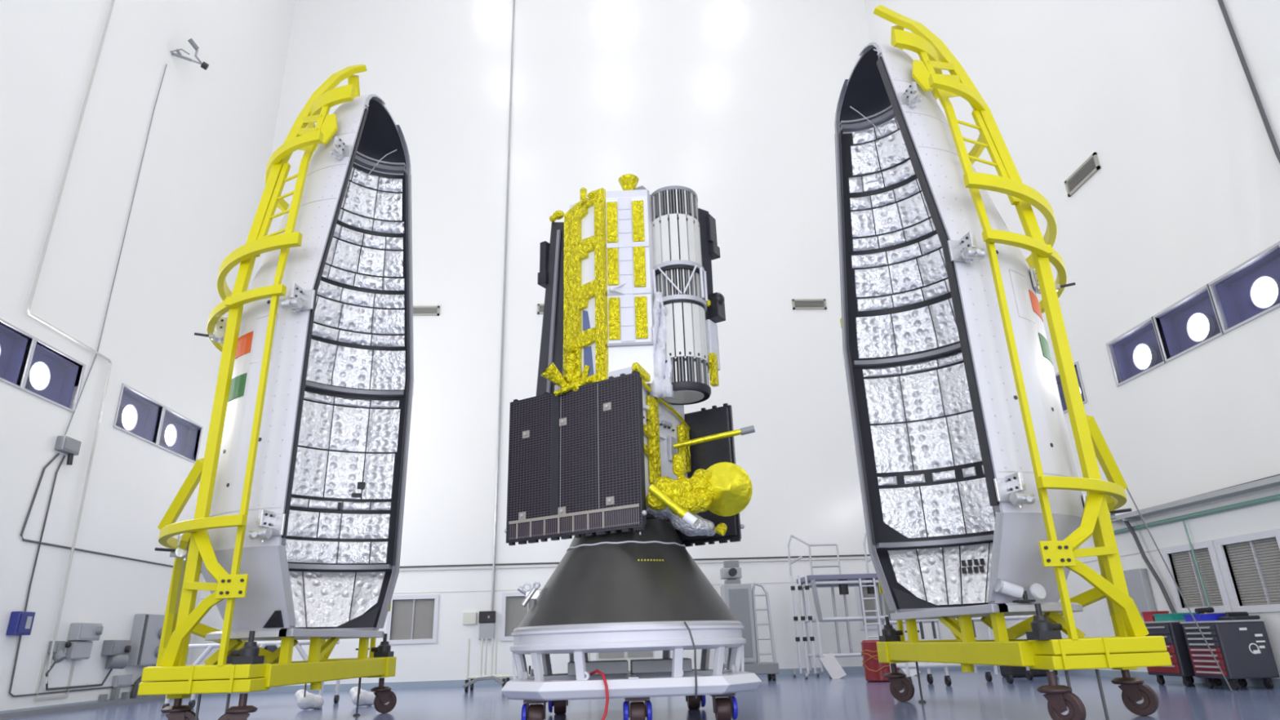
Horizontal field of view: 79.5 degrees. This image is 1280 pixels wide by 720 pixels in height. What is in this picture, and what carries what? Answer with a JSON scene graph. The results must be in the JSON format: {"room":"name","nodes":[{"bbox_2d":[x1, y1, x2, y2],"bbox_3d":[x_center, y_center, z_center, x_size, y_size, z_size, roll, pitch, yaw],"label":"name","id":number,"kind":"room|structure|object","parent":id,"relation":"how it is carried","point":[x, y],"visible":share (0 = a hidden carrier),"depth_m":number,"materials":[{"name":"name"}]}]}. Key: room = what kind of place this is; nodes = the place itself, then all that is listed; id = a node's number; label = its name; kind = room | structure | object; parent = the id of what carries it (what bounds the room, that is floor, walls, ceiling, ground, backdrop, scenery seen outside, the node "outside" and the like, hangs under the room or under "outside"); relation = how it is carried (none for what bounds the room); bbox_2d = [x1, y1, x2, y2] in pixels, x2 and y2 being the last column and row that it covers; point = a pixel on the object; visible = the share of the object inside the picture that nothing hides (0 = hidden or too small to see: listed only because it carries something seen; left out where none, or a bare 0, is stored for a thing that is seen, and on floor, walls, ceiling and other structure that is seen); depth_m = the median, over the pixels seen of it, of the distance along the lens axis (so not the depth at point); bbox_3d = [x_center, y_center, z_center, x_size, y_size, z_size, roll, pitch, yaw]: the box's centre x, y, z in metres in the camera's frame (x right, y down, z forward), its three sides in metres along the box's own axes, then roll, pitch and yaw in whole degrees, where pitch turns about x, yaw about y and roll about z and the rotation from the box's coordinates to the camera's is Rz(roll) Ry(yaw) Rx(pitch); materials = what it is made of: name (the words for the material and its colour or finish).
{"room":"clean room","nodes":[
{"label":"clean room","id":0,"kind":"room"},
{"bbox_2d":[0,0,295,711],"bbox_3d":[-9.666,-8.392,8.874,0.300,24.000,25.800,-1,-20,-3],"label":"wall","id":1,"kind":"structure","parent":0,"point":[201,184],"depth_m":14.17,"materials":[{"name":"paint"}]},
{"bbox_2d":[0,318,35,390],"bbox_3d":[-9.707,-0.162,11.486,0.305,0.870,1.260,-1,-20,-3],"label":"window","id":2,"kind":"structure","parent":1,"relation":"in","point":[13,344],"depth_m":12.00,"materials":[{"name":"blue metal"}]},
{"bbox_2d":[5,611,35,635],"bbox_3d":[-9.470,4.035,11.791,0.165,0.340,0.340,-1,-20,-3],"label":"box","id":3,"kind":"object","parent":1,"relation":"attached to","point":[20,623],"visible":1,"depth_m":11.69,"materials":[{"name":"plastic"}]},
{"bbox_2d":[22,337,85,413],"bbox_3d":[-9.770,0.275,12.672,0.305,0.870,1.270,-1,-20,-3],"label":"window","id":4,"kind":"structure","parent":1,"relation":"in","point":[59,392],"depth_m":13.08,"materials":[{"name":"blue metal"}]},
{"bbox_2d":[26,361,50,391],"bbox_3d":[-9.790,0.260,12.484,0.185,0.480,0.480,-1,-20,-3],"label":"lamp","id":5,"kind":"object","parent":4,"relation":"attached to","point":[38,378],"visible":0.93,"depth_m":12.44,"materials":[{"name":"grey metal"}]},
{"bbox_2d":[33,657,75,700],"bbox_3d":[-9.572,5.203,12.614,0.030,0.640,0.800,-1,-20,-3],"label":"wall trunking","id":6,"kind":"structure","parent":1,"relation":"attached to","point":[36,698],"depth_m":12.36,"materials":[{"name":"plastic"}]},
{"bbox_2d":[47,640,71,662],"bbox_3d":[-9.480,4.775,12.585,0.223,0.341,0.299,-1,-20,-3],"label":"outlet","id":7,"kind":"object","parent":1,"relation":"attached to","point":[60,646],"visible":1,"depth_m":12.51,"materials":[{"name":"grey paint"}]},
{"bbox_2d":[52,649,66,662],"bbox_3d":[-9.477,4.824,12.546,0.223,0.222,0.156,-1,-20,-3],"label":"plug","id":8,"kind":"object","parent":7,"relation":"on","point":[59,655],"depth_m":12.50,"materials":[{"name":"grey paint"}]},
{"bbox_2d":[54,435,81,465],"bbox_3d":[-9.564,1.520,12.853,0.152,0.424,0.420,-1,-20,-3],"label":"junction box","id":9,"kind":"object","parent":1,"relation":"attached to","point":[67,445],"visible":1,"depth_m":12.83,"materials":[{"name":"grey paint"}]},
{"bbox_2d":[26,0,115,684],"bbox_3d":[-9.617,-0.791,13.249,0.044,11.851,2.374,-1,-20,-3],"label":"conduit pipe","id":10,"kind":"object","parent":1,"relation":"attached to","point":[86,96],"visible":1,"depth_m":13.02,"materials":[{"name":"metal"}]},
{"bbox_2d":[8,455,133,697],"bbox_3d":[-9.645,3.893,13.728,0.028,3.716,3.412,-1,-20,-3],"label":"cable","id":11,"kind":"object","parent":1,"relation":"attached to","point":[64,457],"visible":1,"depth_m":12.24,"materials":[{"name":"plastic"}]},
{"bbox_2d":[0,694,152,713],"bbox_3d":[-9.143,2.762,4.626,0.020,0.110,25.500,-1,-20,-3],"label":"baseboard","id":12,"kind":"structure","parent":1,"relation":"attached to","point":[91,701],"depth_m":12.53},
{"bbox_2d":[45,662,112,690],"bbox_3d":[-9.558,5.358,13.171,0.096,0.468,1.883,0,-20,-4],"label":"cable","id":13,"kind":"object","parent":1,"relation":"attached to","point":[54,663],"visible":0.87,"depth_m":12.91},
{"bbox_2d":[65,622,102,659],"bbox_3d":[-9.485,4.815,13.189,0.278,0.580,0.600,-1,-20,-3],"label":"outlet","id":14,"kind":"object","parent":1,"relation":"attached to","point":[81,635],"visible":0.98,"depth_m":13.06,"materials":[{"name":"grey paint"}]},
{"bbox_2d":[95,626,102,635],"bbox_3d":[-9.433,4.717,13.420,0.099,0.140,0.140,8,-22,-26],"label":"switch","id":15,"kind":"object","parent":14,"relation":"attached to","point":[99,629],"depth_m":13.38,"materials":[{"name":"grey paint"}]},
{"bbox_2d":[20,453,201,572],"bbox_3d":[-9.720,3.116,14.889,0.028,1.466,5.966,-1,-20,-3],"label":"cable","id":16,"kind":"object","parent":1,"relation":"attached to","point":[58,454],"visible":0.81,"depth_m":12.48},
{"bbox_2d":[64,64,167,435],"bbox_3d":[-9.750,-2.445,14.466,0.020,8.102,0.457,-1,-20,-3],"label":"cable","id":17,"kind":"object","parent":1,"relation":"attached to","point":[166,64],"visible":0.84,"depth_m":14.39,"materials":[{"name":"grey paint"}]},
{"bbox_2d":[101,640,131,669],"bbox_3d":[-9.543,5.377,14.046,0.367,0.500,0.560,-1,-20,-3],"label":"outlet","id":18,"kind":"object","parent":1,"relation":"attached to","point":[117,651],"visible":1,"depth_m":13.94,"materials":[{"name":"grey paint"}]},
{"bbox_2d":[105,653,128,669],"bbox_3d":[-9.540,5.487,14.027,0.254,0.279,0.301,-12,-23,27],"label":"plug","id":19,"kind":"object","parent":18,"relation":"on","point":[116,660],"depth_m":13.95,"materials":[{"name":"grey paint"}]},
{"bbox_2d":[124,645,131,653],"bbox_3d":[-9.468,5.343,14.222,0.083,0.120,0.120,4,-21,-16],"label":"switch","id":20,"kind":"object","parent":18,"relation":"attached to","point":[127,649],"depth_m":14.18,"materials":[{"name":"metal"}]},
{"bbox_2d":[111,674,133,687],"bbox_3d":[-9.627,5.941,14.246,0.092,0.200,0.621,-1,-20,-3],"label":"wall socket","id":21,"kind":"object","parent":1,"relation":"attached to","point":[118,681],"visible":1,"depth_m":14.24,"materials":[{"name":"grey paint"}]},
{"bbox_2d":[112,382,164,446],"bbox_3d":[-9.898,1.091,15.027,0.305,0.850,1.480,-1,-20,-3],"label":"window","id":22,"kind":"structure","parent":1,"relation":"in","point":[144,429],"depth_m":15.48,"materials":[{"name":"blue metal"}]},
{"bbox_2d":[116,404,137,431],"bbox_3d":[-9.919,1.110,14.874,0.185,0.520,0.520,-1,-20,-3],"label":"lamp","id":23,"kind":"object","parent":22,"relation":"attached to","point":[127,417],"visible":0.98,"depth_m":14.79,"materials":[{"name":"grey metal"}]},
{"bbox_2d":[126,613,191,666],"bbox_3d":[-9.615,5.651,15.542,0.272,0.940,1.900,-1,-20,-3],"label":"panel","id":24,"kind":"object","parent":1,"relation":"attached to","point":[147,628],"visible":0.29,"depth_m":14.81,"materials":[{"name":"grey paint"}]},
{"bbox_2d":[130,665,155,697],"bbox_3d":[-9.607,6.206,14.950,0.121,0.600,0.564,-3,-20,4],"label":"cable","id":25,"kind":"object","parent":24,"relation":"hanging from","point":[138,681],"visible":0.52,"depth_m":14.67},
{"bbox_2d":[155,646,159,657],"bbox_3d":[-9.487,5.753,15.191,0.060,0.200,0.197,-1,-20,-3],"label":"socket","id":26,"kind":"object","parent":24,"relation":"attached to","point":[157,648],"depth_m":15.11,"materials":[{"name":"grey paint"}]},
{"bbox_2d":[158,627,162,638],"bbox_3d":[-9.498,5.434,15.308,0.060,0.200,0.197,-1,-20,-3],"label":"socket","id":27,"kind":"object","parent":24,"relation":"attached to","point":[160,629],"depth_m":15.23,"materials":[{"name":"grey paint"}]},
{"bbox_2d":[157,405,203,463],"bbox_3d":[-9.976,1.632,16.493,0.305,0.850,1.630,-1,-20,-3],"label":"window","id":28,"kind":"structure","parent":1,"relation":"in","point":[184,446],"depth_m":17.00,"materials":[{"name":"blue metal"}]},
{"bbox_2d":[160,423,177,446],"bbox_3d":[-9.996,1.595,16.303,0.185,0.480,0.480,-1,-20,-3],"label":"lamp","id":29,"kind":"object","parent":28,"relation":"attached to","point":[168,437],"visible":0.98,"depth_m":16.22,"materials":[{"name":"grey metal"}]},
{"bbox_2d":[170,38,208,70],"bbox_3d":[-9.729,-6.645,16.678,0.777,0.585,0.308,17,-27,-41],"label":"camera","id":30,"kind":"object","parent":1,"relation":"attached to","point":[204,65],"visible":1,"depth_m":16.65,"materials":[{"name":"grey paint"}]},
{"bbox_2d":[189,0,955,685],"bbox_3d":[-1.423,-4.078,21.333,17.500,24.000,0.300,-1,-20,-3],"label":"wall","id":31,"kind":"structure","parent":0,"point":[732,103],"depth_m":21.19,"materials":[{"name":"paint"}]},
{"bbox_2d":[386,594,439,644],"bbox_3d":[-5.115,5.841,17.346,1.120,1.040,0.120,-1,-20,-3],"label":"window","id":32,"kind":"structure","parent":31,"relation":"in","point":[414,618],"depth_m":17.34,"materials":[{"name":"white metal"}]},
{"bbox_2d":[413,306,439,315],"bbox_3d":[-5.553,-1.268,19.892,0.730,0.260,0.040,-1,-20,-3],"label":"air vent","id":33,"kind":"object","parent":31,"relation":"in","point":[417,310],"visible":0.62,"depth_m":19.90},
{"bbox_2d":[462,612,476,624],"bbox_3d":[-3.844,5.827,17.361,0.300,0.260,0.050,-1,-20,-3],"label":"blank cover plate","id":34,"kind":"object","parent":31,"relation":"attached to","point":[468,618],"visible":1,"depth_m":17.34,"materials":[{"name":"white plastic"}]},
{"bbox_2d":[478,610,495,639],"bbox_3d":[-3.438,5.959,17.291,0.360,0.600,0.130,-1,-20,-3],"label":"switch box","id":35,"kind":"object","parent":31,"relation":"attached to","point":[486,621],"visible":0.96,"depth_m":17.26,"materials":[{"name":"metal"}]},
{"bbox_2d":[200,582,796,599],"bbox_3d":[-1.117,5.259,17.741,17.500,0.015,0.006,-1,-20,-3],"label":"trim","id":36,"kind":"structure","parent":31,"relation":"attached to","point":[787,582],"depth_m":17.59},
{"bbox_2d":[490,0,515,611],"bbox_3d":[-3.667,-4.820,21.294,0.086,22.500,0.056,-1,-20,-3],"label":"conduit pipe","id":37,"kind":"object","parent":31,"relation":"attached to","point":[513,9],"visible":1,"depth_m":19.81,"materials":[{"name":"metal"}]},
{"bbox_2d":[500,591,541,640],"bbox_3d":[-2.549,5.814,17.494,1.180,1.040,0.120,-1,-20,-3],"label":"window","id":38,"kind":"structure","parent":31,"relation":"in","point":[512,610],"depth_m":17.51,"materials":[{"name":"white metal"}]},
{"bbox_2d":[537,303,544,314],"bbox_3d":[-2.314,-1.330,20.089,0.720,0.280,0.040,-1,-20,-3],"label":"air vent","id":39,"kind":"object","parent":31,"relation":"in","point":[540,306],"visible":0.38,"depth_m":20.07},
{"bbox_2d":[191,666,961,695],"bbox_3d":[-1.059,7.065,17.070,17.500,0.130,0.020,-1,-20,-3],"label":"baseboard","id":40,"kind":"structure","parent":31,"relation":"attached to","point":[854,668],"depth_m":16.84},
{"bbox_2d":[399,558,868,571],"bbox_3d":[-1.131,4.783,17.887,17.300,0.020,0.017,-1,-20,-3],"label":"cable","id":41,"kind":"object","parent":31,"relation":"attached to","point":[846,558],"visible":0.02,"depth_m":17.82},
{"bbox_2d":[399,554,870,568],"bbox_3d":[-1.133,4.705,17.915,17.300,0.041,0.031,-1,-20,-3],"label":"cable","id":42,"kind":"object","parent":31,"relation":"attached to","point":[855,554],"visible":0.38,"depth_m":18.04,"materials":[{"name":"grey"}]},
{"bbox_2d":[791,298,826,309],"bbox_3d":[4.512,-1.482,20.512,0.900,0.290,0.040,-1,-20,-3],"label":"air vent","id":43,"kind":"object","parent":31,"relation":"in","point":[797,304],"visible":1,"depth_m":20.52,"materials":[{"name":"metal"}]},
{"bbox_2d":[854,586,905,629],"bbox_3d":[5.577,5.727,17.963,1.060,1.040,0.120,-1,-20,-3],"label":"window","id":44,"kind":"structure","parent":31,"relation":"in","point":[868,603],"depth_m":17.94,"materials":[{"name":"white metal"}]},
{"bbox_2d":[3,668,1279,719],"bbox_3d":[-0.413,2.815,5.076,18.100,0.200,26.100,-1,-20,-3],"label":"floor","id":45,"kind":"structure","parent":0,"point":[970,696],"depth_m":10.17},
{"bbox_2d":[0,684,165,719],"bbox_3d":[-9.511,5.732,12.956,0.140,0.300,7.400,-1,-20,-3],"label":"trough","id":46,"kind":"object","parent":45,"relation":"on","point":[114,700],"visible":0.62,"depth_m":13.44,"materials":[{"name":"grey paint"}]},
{"bbox_2d":[161,640,340,709],"bbox_3d":[-6.117,5.036,12.328,2.400,0.970,0.927,-1,-20,-3],"label":"trolley","id":47,"kind":"object","parent":45,"relation":"on","point":[272,646],"visible":0.35,"depth_m":12.11,"materials":[{"name":"metal"}]},
{"bbox_2d":[137,64,413,719],"bbox_3d":[-4.691,-0.125,10.345,2.346,9.204,3.973,-3,-20,3],"label":"frame","id":48,"kind":"object","parent":45,"relation":"on","point":[247,672],"visible":0.77,"depth_m":8.40,"materials":[{"name":"yellow paint"}]},
{"bbox_2d":[200,93,413,633],"bbox_3d":[-4.412,-0.211,10.367,1.656,7.324,3.270,-3,-20,3],"label":"payload fairing half","id":49,"kind":"object","parent":48,"relation":"on","point":[332,452],"visible":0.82,"depth_m":10.75,"materials":[{"name":"paint"}]},
{"bbox_2d":[337,502,342,509],"bbox_3d":[-4.242,2.061,10.873,0.050,0.100,0.025,8,-22,-25],"label":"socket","id":50,"kind":"object","parent":49,"relation":"attached to","point":[339,504],"depth_m":10.87,"materials":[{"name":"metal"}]},
{"bbox_2d":[351,493,361,497],"bbox_3d":[-4.054,1.932,11.005,0.130,0.060,0.025,5,-21,-18],"label":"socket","id":51,"kind":"object","parent":49,"relation":"attached to","point":[353,495],"depth_m":10.99,"materials":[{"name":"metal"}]},
{"bbox_2d":[357,481,364,488],"bbox_3d":[-4.008,1.805,11.068,0.100,0.100,0.025,4,-21,-16],"label":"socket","id":52,"kind":"object","parent":49,"relation":"attached to","point":[361,485],"depth_m":11.06,"materials":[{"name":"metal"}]},
{"bbox_2d":[310,681,322,689],"bbox_3d":[-3.602,3.621,8.560,0.120,0.080,0.120,-3,-20,3],"label":"socket","id":53,"kind":"object","parent":48,"relation":"attached to","point":[313,686],"depth_m":8.51,"materials":[{"name":"yellow paint"}]},
{"bbox_2d":[294,683,324,709],"bbox_3d":[-4.891,4.941,11.377,0.425,0.421,0.295,-1,-20,-3],"label":"cloth bundle","id":54,"kind":"object","parent":45,"relation":"on","point":[305,700],"visible":0.99,"depth_m":11.28,"materials":[{"name":"fabric"}]},
{"bbox_2d":[349,677,375,706],"bbox_3d":[-4.207,5.038,11.699,0.425,0.421,0.295,-1,-20,-3],"label":"cloth bundle","id":55,"kind":"object","parent":45,"relation":"on","point":[366,698],"visible":0.81,"depth_m":11.60,"materials":[{"name":"fabric"}]},
{"bbox_2d":[462,638,567,692],"bbox_3d":[-2.337,5.916,15.020,2.112,0.950,0.854,-1,-20,-3],"label":"trolley","id":56,"kind":"object","parent":45,"relation":"on","point":[473,678],"visible":0.59,"depth_m":14.75,"materials":[{"name":"white metal"}]},
{"bbox_2d":[589,669,608,719],"bbox_3d":[-0.476,3.256,7.352,0.314,0.544,0.684,-10,-22,20],"label":"hose","id":57,"kind":"object","parent":45,"relation":"on","point":[597,671],"visible":1,"depth_m":7.39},
{"bbox_2d":[587,650,671,669],"bbox_3d":[-0.225,6.099,15.454,1.700,0.780,0.600,-1,-20,-3],"label":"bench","id":58,"kind":"object","parent":45,"relation":"on","point":[628,655],"visible":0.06,"depth_m":15.23,"materials":[{"name":"white metal"}]},
{"bbox_2d":[501,621,761,719],"bbox_3d":[-0.124,3.513,8.697,2.718,0.969,2.778,-1,-20,-3],"label":"stand","id":59,"kind":"object","parent":45,"relation":"on","point":[645,679],"visible":1,"depth_m":7.70,"materials":[{"name":"white metal"}]},
{"bbox_2d":[512,518,742,632],"bbox_3d":[-0.156,2.554,9.081,2.620,1.185,2.620,-1,-20,-3],"label":"cone","id":60,"kind":"object","parent":59,"relation":"on","point":[647,577],"visible":0.82,"depth_m":8.24,"materials":[{"name":"metal"}]},
{"bbox_2d":[504,173,755,546],"bbox_3d":[-0.056,-0.072,9.931,2.945,4.778,1.963,-14,-23,30],"label":"satellite","id":61,"kind":"object","parent":60,"relation":"on","point":[606,442],"visible":0.99,"depth_m":9.46,"materials":[{"name":"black metal"}]},
{"bbox_2d":[649,291,675,399],"bbox_3d":[0.252,-0.194,9.442,0.307,1.383,0.181,-1,-20,-3],"label":"blanket","id":62,"kind":"object","parent":61,"relation":"on","point":[662,330],"depth_m":9.41,"materials":[{"name":"metal"}]},
{"bbox_2d":[720,582,779,680],"bbox_3d":[2.210,5.521,15.683,1.000,1.877,0.615,-1,-20,-3],"label":"ladder","id":63,"kind":"object","parent":45,"relation":"on","point":[740,598],"visible":0.66,"depth_m":15.49,"materials":[{"name":"metal"}]},
{"bbox_2d":[720,560,742,584],"bbox_3d":[1.899,4.425,16.015,0.420,0.480,0.400,-1,-20,-3],"label":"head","id":64,"kind":"object","parent":63,"relation":"on","point":[731,571],"visible":0.89,"depth_m":15.95},
{"bbox_2d":[786,533,920,679],"bbox_3d":[4.320,5.164,16.316,2.383,2.983,1.406,-1,-20,-3],"label":"access platform","id":65,"kind":"object","parent":45,"relation":"on","point":[828,661],"visible":0.69,"depth_m":16.05,"materials":[{"name":"white metal"}]},
{"bbox_2d":[861,640,900,682],"bbox_3d":[4.344,5.432,13.918,0.647,0.700,0.638,-1,-20,-3],"label":"drum","id":66,"kind":"object","parent":45,"relation":"on","point":[874,671],"visible":0.61,"depth_m":13.71,"materials":[{"name":"red paint"}]},
{"bbox_2d":[884,615,1053,685],"bbox_3d":[5.348,4.573,12.688,2.380,1.405,0.836,-1,-20,-3],"label":"trolley","id":67,"kind":"object","parent":45,"relation":"on","point":[1009,678],"visible":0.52,"depth_m":12.36,"materials":[{"name":"white metal"}]},
{"bbox_2d":[840,4,1172,719],"bbox_3d":[4.205,-0.709,9.749,2.265,9.358,3.942,0,-20,-6],"label":"frame","id":68,"kind":"object","parent":45,"relation":"on","point":[1044,647],"visible":0.62,"depth_m":7.70,"materials":[{"name":"yellow paint"}]},
{"bbox_2d":[834,42,1084,613],"bbox_3d":[3.912,-0.705,9.742,1.656,7.324,3.270,0,-20,-6],"label":"payload fairing half","id":69,"kind":"object","parent":68,"relation":"on","point":[936,416],"visible":0.85,"depth_m":10.08,"materials":[{"name":"paint"}]},
{"bbox_2d":[960,663,974,671],"bbox_3d":[3.364,3.159,7.905,0.120,0.080,0.120,0,-20,-6],"label":"socket","id":70,"kind":"object","parent":68,"relation":"attached to","point":[965,667],"depth_m":7.86,"materials":[{"name":"yellow paint"}]},
{"bbox_2d":[994,578,1045,602],"bbox_3d":[3.560,2.152,7.202,0.459,0.219,0.134,-1,-20,-3],"label":"work lamp","id":71,"kind":"object","parent":68,"relation":"on","point":[1037,590],"visible":0.99,"depth_m":7.16,"materials":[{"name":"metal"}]},
{"bbox_2d":[1000,666,1057,677],"bbox_3d":[7.027,5.531,13.940,0.964,0.370,0.492,3,-21,-12],"label":"bags","id":72,"kind":"object","parent":45,"relation":"on","point":[1015,671],"visible":0.3,"depth_m":13.71,"materials":[{"name":"fabric"}]},
{"bbox_2d":[1125,488,1232,691],"bbox_3d":[6.066,2.613,8.657,0.040,2.251,3.312,-19,-26,39],"label":"cord","id":73,"kind":"object","parent":45,"relation":"on","point":[1127,490],"visible":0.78,"depth_m":8.69,"materials":[{"name":"rubber"}]},
{"bbox_2d":[1143,620,1222,686],"bbox_3d":[7.603,4.118,10.832,0.680,0.845,0.740,-1,-20,-3],"label":"tool chest","id":74,"kind":"object","parent":45,"relation":"on","point":[1172,631],"visible":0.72,"depth_m":10.57,"materials":[{"name":"paint"}]},
{"bbox_2d":[1140,610,1169,622],"bbox_3d":[7.508,3.729,11.194,0.284,0.140,0.224,-1,-20,-3],"label":"box","id":75,"kind":"object","parent":74,"relation":"on","point":[1148,616],"visible":0.67,"depth_m":11.13,"materials":[{"name":"red plastic"}]},
{"bbox_2d":[1143,620,1185,623],"bbox_3d":[7.606,3.733,10.974,0.650,0.025,0.740,-1,-20,-3],"label":"countertop","id":76,"kind":"structure","parent":74,"relation":"on","point":[1171,621],"depth_m":10.69,"materials":[{"name":"grey paint"}]},
{"bbox_2d":[1152,612,1196,621],"bbox_3d":[7.576,3.626,10.862,0.444,0.100,0.364,-1,-20,-3],"label":"tray","id":77,"kind":"object","parent":74,"relation":"on","point":[1167,616],"visible":0.69,"depth_m":10.72,"materials":[{"name":"teal plastic"}]},
{"bbox_2d":[1179,618,1279,689],"bbox_3d":[7.658,3.823,10.004,0.700,0.825,0.640,-1,-20,-3],"label":"tool chest","id":78,"kind":"object","parent":45,"relation":"on","point":[1242,649],"visible":0.98,"depth_m":9.79,"materials":[{"name":"paint"}]},
{"bbox_2d":[1182,613,1225,622],"bbox_3d":[7.579,3.432,10.262,0.464,0.090,0.324,-1,-20,-3],"label":"tray","id":79,"kind":"object","parent":78,"relation":"on","point":[1198,617],"visible":0.75,"depth_m":10.13,"materials":[{"name":"blue plastic"}]},
{"bbox_2d":[1194,607,1214,613],"bbox_3d":[7.546,3.350,10.290,0.223,0.085,0.070,-1,-20,-3],"label":"drill","id":80,"kind":"object","parent":79,"relation":"on","point":[1204,610],"visible":0.9,"depth_m":10.27,"materials":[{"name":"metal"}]},
{"bbox_2d":[1179,618,1265,623],"bbox_3d":[7.661,3.447,10.143,0.670,0.025,0.640,-1,-20,-3],"label":"countertop","id":81,"kind":"structure","parent":78,"relation":"on","point":[1237,620],"depth_m":9.85,"materials":[{"name":"grey paint"}]},
{"bbox_2d":[1217,611,1260,620],"bbox_3d":[7.773,3.325,10.002,0.400,0.100,0.240,-1,-20,-3],"label":"pile","id":82,"kind":"object","parent":78,"relation":"on","point":[1241,615],"visible":0.98,"depth_m":9.92,"materials":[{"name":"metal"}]},
{"bbox_2d":[864,0,1279,679],"bbox_3d":[8.104,-8.580,9.898,0.300,24.000,25.800,-1,-20,-3],"label":"wall","id":83,"kind":"structure","parent":0,"point":[1184,192],"depth_m":11.94,"materials":[{"name":"paint"}]},
{"bbox_2d":[1054,360,1087,413],"bbox_3d":[7.934,0.564,14.135,0.305,0.760,1.090,-1,-20,-3],"label":"window","id":84,"kind":"structure","parent":83,"relation":"in","point":[1077,367],"depth_m":14.21,"materials":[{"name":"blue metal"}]},
{"bbox_2d":[1078,383,1084,401],"bbox_3d":[7.971,0.613,14.023,0.185,0.400,0.400,-1,-20,-3],"label":"lamp","id":85,"kind":"object","parent":84,"relation":"attached to","point":[1080,386],"visible":0.16,"depth_m":13.85,"materials":[{"name":"grey metal"}]},
{"bbox_2d":[1064,151,1100,196],"bbox_3d":[7.779,-3.253,13.550,0.040,0.320,0.900,-1,-20,-3],"label":"air vent","id":86,"kind":"object","parent":83,"relation":"in","point":[1091,166],"visible":1,"depth_m":13.52,"materials":[{"name":"metal"}]},
{"bbox_2d":[977,666,1279,688],"bbox_3d":[8.307,2.577,5.632,0.020,0.110,25.500,-1,-20,-3],"label":"baseboard","id":87,"kind":"structure","parent":83,"relation":"attached to","point":[1111,673],"depth_m":12.17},
{"bbox_2d":[1100,568,1156,616],"bbox_3d":[7.824,3.761,12.427,0.218,0.680,1.000,-1,-20,-3],"label":"panel","id":88,"kind":"object","parent":83,"relation":"attached to","point":[1137,581],"visible":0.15,"depth_m":12.06,"materials":[{"name":"grey paint"}]},
{"bbox_2d":[1105,316,1166,386],"bbox_3d":[8.033,-0.117,12.289,0.305,0.760,1.170,-1,-20,-3],"label":"window","id":89,"kind":"structure","parent":83,"relation":"in","point":[1123,349],"depth_m":12.69,"materials":[{"name":"blue glass"}]},
{"bbox_2d":[1133,343,1156,369],"bbox_3d":[8.064,-0.053,12.278,0.185,0.430,0.430,-1,-20,-3],"label":"lamp","id":90,"kind":"object","parent":89,"relation":"attached to","point":[1144,356],"visible":1,"depth_m":12.21,"materials":[{"name":"grey metal"}]},
{"bbox_2d":[1082,540,1213,563],"bbox_3d":[8.260,0.867,6.261,0.006,0.015,25.500,-1,-20,-3],"label":"trim","id":91,"kind":"structure","parent":83,"relation":"attached to","point":[1212,540],"depth_m":12.41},
{"bbox_2d":[1152,283,1222,362],"bbox_3d":[8.091,-0.514,11.212,0.305,0.760,1.170,-1,-20,-3],"label":"window","id":92,"kind":"structure","parent":83,"relation":"in","point":[1174,323],"depth_m":11.58,"materials":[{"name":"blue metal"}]},
{"bbox_2d":[1186,312,1215,342],"bbox_3d":[8.126,-0.474,11.135,0.185,0.430,0.430,-1,-20,-3],"label":"lamp","id":93,"kind":"object","parent":92,"relation":"attached to","point":[1201,326],"visible":1,"depth_m":11.07,"materials":[{"name":"grey metal"}]},
{"bbox_2d":[1111,474,1279,523],"bbox_3d":[7.918,1.617,9.862,0.270,0.166,7.802,-1,-20,-3],"label":"cable tray","id":94,"kind":"object","parent":83,"relation":"attached to","point":[1272,481],"visible":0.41,"depth_m":10.63,"materials":[{"name":"metal"}]},
{"bbox_2d":[1123,520,1176,613],"bbox_3d":[7.877,3.184,11.875,0.106,1.518,0.518,4,-21,-15],"label":"cable","id":95,"kind":"object","parent":94,"relation":"hanging from","point":[1151,568],"visible":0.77,"depth_m":11.86,"materials":[{"name":"grey"}]},
{"bbox_2d":[1160,540,1232,613],"bbox_3d":[8.039,3.148,11.095,0.120,0.960,1.020,-1,-20,-3],"label":"air vent","id":96,"kind":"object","parent":83,"relation":"in","point":[1188,581],"depth_m":11.11,"materials":[{"name":"white metal"}]},
{"bbox_2d":[1113,493,1279,533],"bbox_3d":[8.031,1.615,9.387,0.057,0.060,7.900,-1,-20,-3],"label":"pipe","id":97,"kind":"object","parent":83,"relation":"attached to","point":[1274,497],"visible":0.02,"depth_m":10.81,"materials":[{"name":"metal"}]},
{"bbox_2d":[1182,520,1210,607],"bbox_3d":[7.961,2.931,11.006,0.024,1.271,0.074,-1,-20,-3],"label":"pipe","id":98,"kind":"object","parent":97,"relation":"attached to","point":[1184,522],"visible":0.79,"depth_m":11.00,"materials":[{"name":"metal"}]},
{"bbox_2d":[1207,240,1279,334],"bbox_3d":[8.150,-0.924,10.101,0.305,0.760,1.240,-1,-20,-3],"label":"window","id":99,"kind":"structure","parent":83,"relation":"in","point":[1238,309],"depth_m":10.49,"materials":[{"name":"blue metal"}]},
{"bbox_2d":[1249,275,1279,308],"bbox_3d":[8.185,-0.882,10.029,0.185,0.430,0.430,-1,-20,-3],"label":"lamp","id":100,"kind":"object","parent":99,"relation":"attached to","point":[1264,293],"visible":1,"depth_m":9.99,"materials":[{"name":"grey metal"}]},
{"bbox_2d":[1213,528,1279,613],"bbox_3d":[8.095,2.770,10.043,0.120,0.980,1.100,-1,-20,-3],"label":"air vent","id":101,"kind":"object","parent":83,"relation":"in","point":[1256,563],"depth_m":10.15,"materials":[{"name":"white metal"}]},
{"bbox_2d":[1217,0,1279,163],"bbox_3d":[7.914,-5.036,10.533,0.050,6.202,0.110,-1,-20,-3],"label":"conduit pipe","id":102,"kind":"object","parent":83,"relation":"attached to","point":[1266,123],"visible":1,"depth_m":10.02,"materials":[{"name":"metal"}]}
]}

